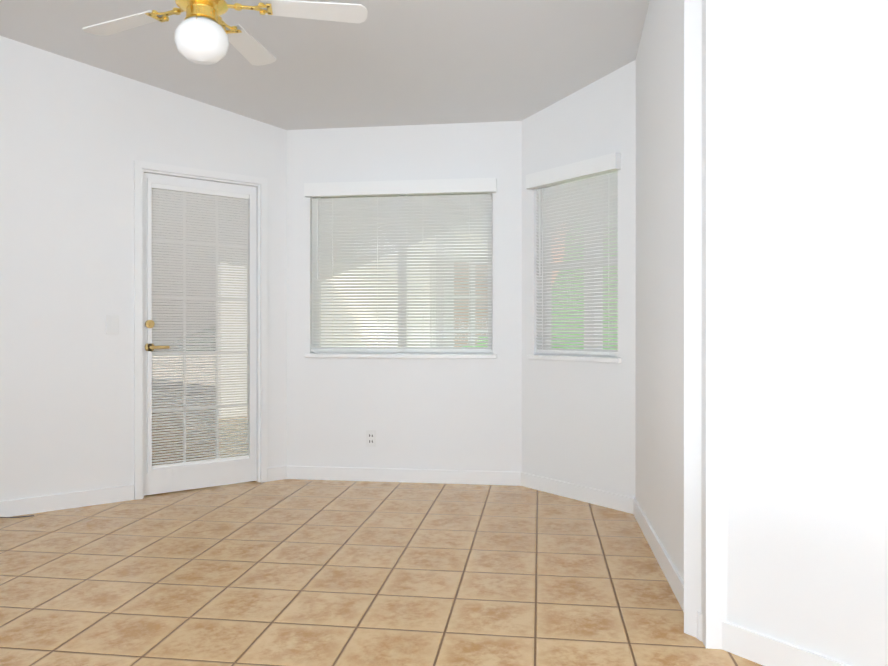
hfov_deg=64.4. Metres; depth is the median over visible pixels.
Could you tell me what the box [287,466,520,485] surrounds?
baseboard
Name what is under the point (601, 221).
patio post
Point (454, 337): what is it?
door glass
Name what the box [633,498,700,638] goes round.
baseboard
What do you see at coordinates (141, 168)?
door frame
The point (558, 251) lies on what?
wall
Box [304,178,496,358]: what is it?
window
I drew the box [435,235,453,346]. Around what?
patio post
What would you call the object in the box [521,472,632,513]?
baseboard
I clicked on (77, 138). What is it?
wall
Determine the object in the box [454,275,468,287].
door glass
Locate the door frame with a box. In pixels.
[134,160,267,499]
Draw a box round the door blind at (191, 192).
[152,183,248,468]
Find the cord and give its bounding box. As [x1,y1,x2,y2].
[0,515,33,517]
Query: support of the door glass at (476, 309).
attached to the wall at (340, 346)
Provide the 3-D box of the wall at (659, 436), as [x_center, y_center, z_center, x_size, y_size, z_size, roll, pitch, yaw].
[1.048,-1.178,3.148,0.160,4.400,1.766,0,0,8]
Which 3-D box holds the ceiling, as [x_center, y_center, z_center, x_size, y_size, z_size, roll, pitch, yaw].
[-10.484,-2.080,3.184,21.300,6.311,24.200,0,0,-37]
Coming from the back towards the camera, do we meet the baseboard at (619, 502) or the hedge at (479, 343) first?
the hedge at (479, 343)
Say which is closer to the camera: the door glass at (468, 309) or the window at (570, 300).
the window at (570, 300)
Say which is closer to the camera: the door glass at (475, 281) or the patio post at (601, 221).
the patio post at (601, 221)
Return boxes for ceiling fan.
[83,0,367,65]
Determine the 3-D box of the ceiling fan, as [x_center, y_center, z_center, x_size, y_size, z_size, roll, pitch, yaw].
[-0.985,-1.463,2.809,1.264,0.733,1.267,0,0,-37]
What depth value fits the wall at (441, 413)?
4.81 m
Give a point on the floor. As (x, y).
(294, 572)
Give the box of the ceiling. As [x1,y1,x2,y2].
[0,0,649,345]
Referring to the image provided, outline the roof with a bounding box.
[467,171,617,234]
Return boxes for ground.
[152,355,215,401]
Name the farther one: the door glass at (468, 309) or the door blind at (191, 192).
the door glass at (468, 309)
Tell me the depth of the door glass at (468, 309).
10.45 m
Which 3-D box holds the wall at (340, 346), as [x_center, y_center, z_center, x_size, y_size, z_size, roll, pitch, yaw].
[-0.730,-0.494,9.856,4.900,3.000,0.200,0,0,-37]
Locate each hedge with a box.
[462,337,487,346]
[552,216,617,338]
[552,310,617,348]
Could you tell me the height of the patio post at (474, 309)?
2.130 m
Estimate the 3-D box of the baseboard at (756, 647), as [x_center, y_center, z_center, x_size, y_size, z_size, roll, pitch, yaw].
[2.116,0.983,0.694,0.012,0.090,4.165,0,0,-37]
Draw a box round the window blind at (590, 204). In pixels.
[526,152,620,354]
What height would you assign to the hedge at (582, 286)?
3.272 m
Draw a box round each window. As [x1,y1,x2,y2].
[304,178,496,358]
[542,170,617,356]
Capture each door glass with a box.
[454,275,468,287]
[454,306,468,321]
[454,337,468,346]
[475,281,487,293]
[475,309,487,321]
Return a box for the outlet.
[366,430,375,446]
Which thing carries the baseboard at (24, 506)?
attached to the wall at (77, 138)
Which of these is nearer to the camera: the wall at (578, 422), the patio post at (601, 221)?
the wall at (578, 422)
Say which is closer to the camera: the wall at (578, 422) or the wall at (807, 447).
the wall at (807, 447)
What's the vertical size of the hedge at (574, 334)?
1.578 m
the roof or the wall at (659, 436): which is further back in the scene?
the roof
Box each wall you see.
[0,36,286,500]
[218,235,487,416]
[287,121,521,471]
[522,60,635,497]
[552,224,564,278]
[635,0,727,648]
[684,0,887,665]
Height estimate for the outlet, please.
0.115 m
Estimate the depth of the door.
4.57 m
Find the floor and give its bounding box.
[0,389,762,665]
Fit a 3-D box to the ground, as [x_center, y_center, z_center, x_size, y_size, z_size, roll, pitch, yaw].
[-0.041,1.185,-0.045,80.000,0.090,80.000,0,0,-37]
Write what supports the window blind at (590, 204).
attached to the window at (570, 300)
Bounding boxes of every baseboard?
[0,466,286,516]
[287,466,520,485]
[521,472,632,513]
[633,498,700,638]
[699,613,849,665]
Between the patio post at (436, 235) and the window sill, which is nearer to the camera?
the window sill
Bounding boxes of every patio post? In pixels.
[430,259,487,346]
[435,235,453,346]
[584,221,602,348]
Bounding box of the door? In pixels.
[144,173,255,495]

